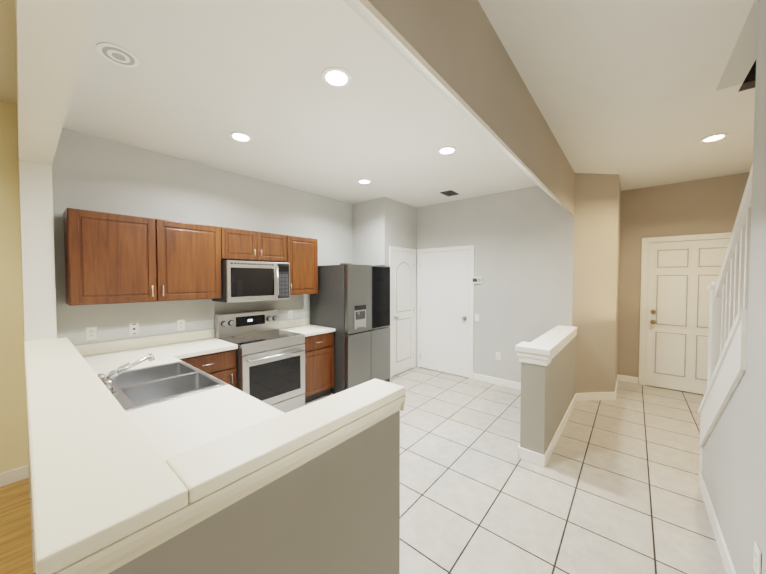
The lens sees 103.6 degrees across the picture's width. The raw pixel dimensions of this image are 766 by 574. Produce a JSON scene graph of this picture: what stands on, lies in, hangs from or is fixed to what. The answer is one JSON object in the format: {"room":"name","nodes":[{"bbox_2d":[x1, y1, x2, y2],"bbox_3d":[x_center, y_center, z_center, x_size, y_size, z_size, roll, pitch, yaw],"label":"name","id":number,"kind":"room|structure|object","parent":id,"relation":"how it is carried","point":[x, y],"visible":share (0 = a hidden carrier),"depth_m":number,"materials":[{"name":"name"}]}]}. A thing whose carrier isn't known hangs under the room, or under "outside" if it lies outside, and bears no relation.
{"room":"kitchen","nodes":[
{"label":"kitchen","id":0,"kind":"room"},
{"bbox_2d":[0,478,32,573],"bbox_3d":[-1.948,1.627,-0.551,5.370,0.060,3.430,1,2,40],"label":"floor","id":1,"kind":"structure","parent":0,"point":[16,554],"depth_m":1.90,"materials":[{"name":"brown wood"}]},
{"bbox_2d":[17,119,56,490],"bbox_3d":[-2.718,0.015,2.381,0.380,3.000,0.160,1,2,40],"label":"wall","id":2,"kind":"structure","parent":0,"point":[37,241],"depth_m":2.25,"materials":[{"name":"white paint"}]},
{"bbox_2d":[15,0,97,165],"bbox_3d":[-1.488,-1.176,1.325,2.820,0.560,0.160,1,2,40],"label":"beam","id":3,"kind":"structure","parent":0,"point":[51,36],"depth_m":1.22,"materials":[{"name":"white paint"}]},
{"bbox_2d":[109,540,168,573],"bbox_3d":[-1.545,0.999,1.438,2.665,1.085,0.140,1,2,40],"label":"wall","id":4,"kind":"structure","parent":0,"point":[155,561],"depth_m":0.62,"materials":[{"name":"beige paint"}]},
{"bbox_2d":[24,337,207,573],"bbox_3d":[-1.521,0.470,1.435,2.682,0.100,0.227,1,2,40],"label":"bar countertop","id":5,"kind":"structure","parent":4,"relation":"on","point":[112,489],"depth_m":0.70,"materials":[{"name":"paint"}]},
{"bbox_2d":[0,100,352,472],"bbox_3d":[-2.773,0.011,2.518,0.120,3.000,6.920,1,2,40],"label":"wall","id":6,"kind":"structure","parent":0,"point":[93,173],"depth_m":2.83,"materials":[{"name":"grey paint"}]},
{"bbox_2d":[86,326,96,339],"bbox_3d":[-2.575,0.408,2.664,0.008,0.116,0.072,1,2,40],"label":"electrical outlet","id":7,"kind":"object","parent":6,"relation":"attached to","point":[91,333],"visible":1,"depth_m":2.66,"materials":[{"name":"white plastic"}]},
{"bbox_2d":[129,322,138,334],"bbox_3d":[-2.387,0.401,2.891,0.008,0.116,0.072,1,2,40],"label":"outlet","id":8,"kind":"object","parent":6,"relation":"attached to","point":[133,328],"visible":1,"depth_m":2.89,"materials":[{"name":"white plastic"}]},
{"bbox_2d":[63,208,222,305],"bbox_3d":[-2.190,-0.248,2.864,0.316,0.760,1.127,1,2,40],"label":"upper cabinet","id":9,"kind":"object","parent":6,"relation":"attached to","point":[111,258],"depth_m":2.65,"materials":[{"name":"brown wood"}]},
{"bbox_2d":[177,319,184,330],"bbox_3d":[-2.137,0.403,3.191,0.008,0.116,0.072,1,2,40],"label":"electrical outlet","id":10,"kind":"object","parent":6,"relation":"attached to","point":[180,325],"visible":1,"depth_m":3.19,"materials":[{"name":"white plastic"}]},
{"bbox_2d":[57,311,308,344],"bbox_3d":[-1.907,0.423,3.475,0.002,0.105,2.540,1,2,40],"label":"backsplash","id":11,"kind":"structure","parent":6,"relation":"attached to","point":[110,335],"depth_m":2.97,"materials":[{"name":"white tile"}]},
{"bbox_2d":[223,227,290,263],"bbox_3d":[-1.578,-0.478,3.593,0.316,0.340,0.787,1,2,40],"label":"upper cabinet","id":12,"kind":"object","parent":6,"relation":"attached to","point":[238,244],"depth_m":3.47,"materials":[{"name":"brown wood"}]},
{"bbox_2d":[212,260,289,302],"bbox_3d":[-1.524,-0.069,3.560,0.457,0.448,0.751,1,2,40],"label":"microwave","id":13,"kind":"object","parent":12,"relation":"attached to","point":[244,281],"visible":1,"depth_m":3.38,"materials":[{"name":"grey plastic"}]},
{"bbox_2d":[288,311,292,318],"bbox_3d":[-1.289,0.390,4.209,0.008,0.116,0.072,1,2,40],"label":"electrical outlet","id":14,"kind":"object","parent":6,"relation":"attached to","point":[290,314],"visible":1,"depth_m":4.20,"materials":[{"name":"white plastic"}]},
{"bbox_2d":[287,235,317,294],"bbox_3d":[-1.172,-0.282,4.087,0.316,0.760,0.483,1,2,40],"label":"upper cabinet","id":15,"kind":"object","parent":6,"relation":"attached to","point":[304,251],"depth_m":3.99,"materials":[{"name":"brown wood"}]},
{"bbox_2d":[169,410,399,573],"bbox_3d":[-0.253,1.011,1.017,0.140,1.085,0.845,1,2,40],"label":"wall","id":16,"kind":"structure","parent":0,"point":[335,510],"depth_m":0.96,"materials":[{"name":"beige paint"}]},
{"bbox_2d":[183,379,405,516],"bbox_3d":[-0.224,0.481,1.037,0.178,0.100,0.795,1,2,40],"label":"wall ledge","id":17,"kind":"structure","parent":16,"relation":"on","point":[238,464],"depth_m":0.89,"materials":[{"name":"paint"}]},
{"bbox_2d":[63,0,536,206],"bbox_3d":[-0.312,-1.430,3.273,2.646,0.160,4.350,1,2,40],"label":"ceiling","id":18,"kind":"structure","parent":0,"point":[201,81],"depth_m":2.17,"materials":[{"name":"white paint"}]},
{"bbox_2d":[96,42,139,67],"bbox_3d":[-1.487,-1.300,1.698,0.184,0.011,0.184,1,2,40],"label":"recessed light","id":19,"kind":"object","parent":18,"relation":"in","point":[117,54],"visible":1,"depth_m":1.69,"materials":[{"name":"white paint"}]},
{"bbox_2d":[229,132,251,141],"bbox_3d":[-1.260,-1.328,2.673,0.184,0.009,0.184,1,2,40],"label":"recessed light","id":20,"kind":"object","parent":18,"relation":"in","point":[241,136],"visible":1,"depth_m":2.66,"materials":[{"name":"white paint"}]},
{"bbox_2d":[322,67,350,87],"bbox_3d":[-0.290,-1.306,1.885,0.184,0.009,0.184,1,2,40],"label":"recessed light","id":21,"kind":"object","parent":18,"relation":"in","point":[337,77],"visible":1,"depth_m":1.87,"materials":[{"name":"white paint"}]},
{"bbox_2d":[357,179,371,183],"bbox_3d":[-0.240,-1.362,3.898,0.184,0.009,0.184,1,2,40],"label":"recessed light","id":22,"kind":"object","parent":18,"relation":"in","point":[364,181],"visible":0.96,"depth_m":3.88,"materials":[{"name":"white paint"}]},
{"bbox_2d":[438,146,456,154],"bbox_3d":[0.627,-1.336,2.956,0.184,0.009,0.184,1,2,40],"label":"recessed light","id":23,"kind":"object","parent":18,"relation":"in","point":[446,150],"visible":1,"depth_m":2.94,"materials":[{"name":"white paint"}]},
{"bbox_2d":[440,190,458,196],"bbox_3d":[0.981,-1.377,4.443,0.180,0.010,0.260,1,2,40],"label":"ceiling vent","id":24,"kind":"object","parent":18,"relation":"in","point":[449,193],"visible":0.96,"depth_m":4.42,"materials":[{"name":"grey plastic"}]},
{"bbox_2d":[30,367,725,573],"bbox_3d":[1.071,1.527,3.076,5.370,0.060,6.010,1,2,40],"label":"floor","id":25,"kind":"structure","parent":0,"point":[612,487],"depth_m":2.28,"materials":[{"name":"white tile"}]},
{"bbox_2d":[182,360,191,365],"bbox_3d":[-1.937,1.083,2.332,0.298,0.868,0.722,1,2,40],"label":"base cabinet","id":26,"kind":"object","parent":25,"relation":"on","point":[187,361],"depth_m":2.74,"materials":[{"name":"brown wood"}]},
{"bbox_2d":[73,333,283,461],"bbox_3d":[-1.431,0.621,1.875,2.779,0.378,0.690,1,2,40],"label":"countertop","id":27,"kind":"structure","parent":26,"relation":"on","point":[171,403],"depth_m":1.82,"materials":[{"name":"stone"}]},
{"bbox_2d":[180,349,236,387],"bbox_3d":[-1.869,1.064,3.030,0.645,0.868,0.575,1,2,40],"label":"base cabinet","id":28,"kind":"object","parent":25,"relation":"on","point":[220,365],"depth_m":2.95,"materials":[{"name":"brown wood"}]},
{"bbox_2d":[182,329,237,348],"bbox_3d":[-1.875,0.557,3.044,0.600,0.141,0.540,1,2,40],"label":"countertop","id":29,"kind":"structure","parent":28,"relation":"on","point":[206,335],"depth_m":3.27,"materials":[{"name":"stone"}]},
{"bbox_2d":[215,309,304,412],"bbox_3d":[-1.396,0.897,3.505,0.707,1.175,0.754,1,2,40],"label":"range","id":30,"kind":"object","parent":25,"relation":"on","point":[270,361],"visible":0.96,"depth_m":3.40,"materials":[{"name":"silver metal"}]},
{"bbox_2d":[303,332,333,402],"bbox_3d":[-1.049,1.035,4.067,0.578,0.868,0.537,1,2,40],"label":"base cabinet","id":31,"kind":"object","parent":25,"relation":"on","point":[319,366],"depth_m":3.90,"materials":[{"name":"brown wood"}]},
{"bbox_2d":[279,317,334,336],"bbox_3d":[-1.041,0.530,4.047,0.599,0.141,0.537,1,2,40],"label":"countertop","id":32,"kind":"structure","parent":31,"relation":"on","point":[302,326],"depth_m":4.07,"materials":[{"name":"stone"}]},
{"bbox_2d":[310,263,389,393],"bbox_3d":[-0.467,0.564,4.519,0.826,1.785,0.896,1,2,40],"label":"fridge","id":33,"kind":"object","parent":25,"relation":"on","point":[350,303],"visible":0.94,"depth_m":4.15,"materials":[{"name":"grey metal"}]},
{"bbox_2d":[0,373,735,573],"bbox_3d":[-0.153,1.480,1.888,9.712,0.100,4.445,-2,2,-44],"label":"baseboard","id":34,"kind":"structure","parent":25,"relation":"on","point":[13,475],"depth_m":2.34,"materials":[{"name":"white paint"}]},
{"bbox_2d":[0,0,755,190],"bbox_3d":[0.012,-1.427,1.721,5.130,0.080,9.320,1,2,40],"label":"ceiling","id":35,"kind":"structure","parent":0,"point":[625,90],"depth_m":2.03,"materials":[{"name":"white paint"}]},
{"bbox_2d":[700,133,728,142],"bbox_3d":[3.142,-1.414,2.864,0.184,0.009,0.184,1,2,40],"label":"recessed light","id":36,"kind":"object","parent":35,"relation":"in","point":[714,137],"visible":0.96,"depth_m":2.85,"materials":[{"name":"white paint"}]},
{"bbox_2d":[353,197,416,374],"bbox_3d":[-0.003,-0.066,5.299,0.820,3.000,0.900,1,2,40],"label":"wall block","id":37,"kind":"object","parent":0,"point":[381,225],"visible":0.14,"depth_m":4.91,"materials":[{"name":"grey paint"}]},
{"bbox_2d":[392,250,413,375],"bbox_3d":[0.374,0.421,5.047,0.093,2.018,0.614,1,2,40],"label":"pantry door","id":38,"kind":"structure","parent":37,"relation":"attached to","point":[402,311],"depth_m":5.03,"materials":[{"name":"white paint"}]},
{"bbox_2d":[343,0,574,215],"bbox_3d":[0.872,-1.173,2.295,0.434,0.620,4.350,1,2,40],"label":"beam","id":39,"kind":"structure","parent":0,"point":[454,53],"depth_m":1.51,"materials":[{"name":"beige paint"}]},
{"bbox_2d":[416,186,573,382],"bbox_3d":[1.238,-0.055,4.930,3.200,3.000,0.120,1,2,40],"label":"wall","id":40,"kind":"structure","parent":0,"point":[521,241],"depth_m":4.36,"materials":[{"name":"grey paint"}]},
{"bbox_2d":[389,245,473,378],"bbox_3d":[0.758,0.399,4.750,1.065,2.102,0.786,1,2,40],"label":"door frame","id":41,"kind":"structure","parent":40,"relation":"attached to","point":[471,302],"depth_m":4.82,"materials":[{"name":"white paint"}]},
{"bbox_2d":[420,250,469,377],"bbox_3d":[0.983,0.421,5.014,0.914,2.018,0.091,1,2,40],"label":"door","id":42,"kind":"structure","parent":40,"relation":"in","point":[444,309],"depth_m":5.01,"materials":[{"name":"white paint"}]},
{"bbox_2d":[472,277,481,283],"bbox_3d":[1.447,-0.103,4.656,0.160,0.100,0.028,1,2,40],"label":"thermostat","id":43,"kind":"object","parent":40,"relation":"attached to","point":[476,280],"visible":1,"depth_m":4.64,"materials":[{"name":"white plastic"}]},
{"bbox_2d":[496,352,500,359],"bbox_3d":[1.711,1.028,4.480,0.072,0.116,0.008,1,2,40],"label":"outlet","id":44,"kind":"object","parent":40,"relation":"attached to","point":[498,355],"visible":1,"depth_m":4.47,"materials":[{"name":"white plastic"}]},
{"bbox_2d":[520,336,575,454],"bbox_3d":[1.836,1.026,3.255,0.190,0.930,1.735,1,2,40],"label":"wall","id":45,"kind":"structure","parent":0,"point":[547,393],"depth_m":2.63,"materials":[{"name":"beige paint"}]},
{"bbox_2d":[515,325,577,365],"bbox_3d":[1.823,0.565,3.226,0.274,0.145,1.777,1,2,40],"label":"trim","id":46,"kind":"structure","parent":45,"relation":"on","point":[546,348],"depth_m":2.66,"materials":[{"name":"white paint"}]},
{"bbox_2d":[518,394,575,467],"bbox_3d":[1.831,1.442,3.260,0.220,0.100,1.750,1,2,40],"label":"baseboard","id":47,"kind":"structure","parent":45,"relation":"attached to","point":[536,458],"depth_m":2.64,"materials":[{"name":"white paint"}]},
{"bbox_2d":[572,173,621,393],"bbox_3d":[3.075,-0.038,4.299,0.430,3.000,1.500,1,2,40],"label":"wall","id":48,"kind":"structure","parent":0,"point":[596,254],"depth_m":3.89,"materials":[{"name":"beige paint"}]},
{"bbox_2d":[618,172,749,394],"bbox_3d":[4.350,-0.033,4.136,1.740,3.000,0.120,1,2,40],"label":"wall","id":49,"kind":"structure","parent":0,"point":[705,206],"depth_m":4.36,"materials":[{"name":"beige paint"}]},
{"bbox_2d":[638,232,731,384],"bbox_3d":[4.243,0.376,4.144,1.082,2.181,0.018,1,2,40],"label":"door frame","id":50,"kind":"structure","parent":49,"relation":"attached to","point":[643,308],"depth_m":4.44,"materials":[{"name":"white paint"}]},
{"bbox_2d":[646,239,729,394],"bbox_3d":[4.218,0.411,4.115,0.920,2.088,0.093,1,2,40],"label":"front door","id":51,"kind":"structure","parent":49,"relation":"in","point":[682,275],"depth_m":4.20,"materials":[{"name":"white paint"}]},
{"bbox_2d":[702,0,765,573],"bbox_3d":[0.367,-1.109,-0.348,0.126,5.400,6.580,1,2,40],"label":"wall","id":52,"kind":"structure","parent":0,"point":[734,463],"depth_m":1.41,"materials":[{"name":"grey paint"}]},
{"bbox_2d":[698,309,747,473],"bbox_3d":[2.140,0.814,1.838,0.178,1.434,1.066,1,2,40],"label":"trim","id":53,"kind":"structure","parent":52,"relation":"attached to","point":[729,371],"depth_m":1.70,"materials":[{"name":"white paint"}]},
{"bbox_2d":[707,164,752,386],"bbox_3d":[2.138,0.102,1.817,0.130,1.688,1.058,1,2,40],"label":"handrail","id":54,"kind":"object","parent":53,"relation":"on","point":[729,290],"visible":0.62,"depth_m":1.89,"materials":[{"name":"white paint"}]},
{"bbox_2d":[753,541,760,573],"bbox_3d":[1.568,1.147,1.265,0.008,0.116,0.072,1,2,40],"label":"outlet","id":55,"kind":"object","parent":52,"relation":"attached to","point":[757,561],"visible":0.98,"depth_m":1.26,"materials":[{"name":"white plastic"}]},
{"bbox_2d":[738,60,755,91],"bbox_3d":[2.853,-2.630,1.796,0.900,2.480,0.120,1,2,40],"label":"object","id":56,"kind":"structure","parent":0,"point":[746,84],"depth_m":2.06,"materials":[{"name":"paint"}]}
]}

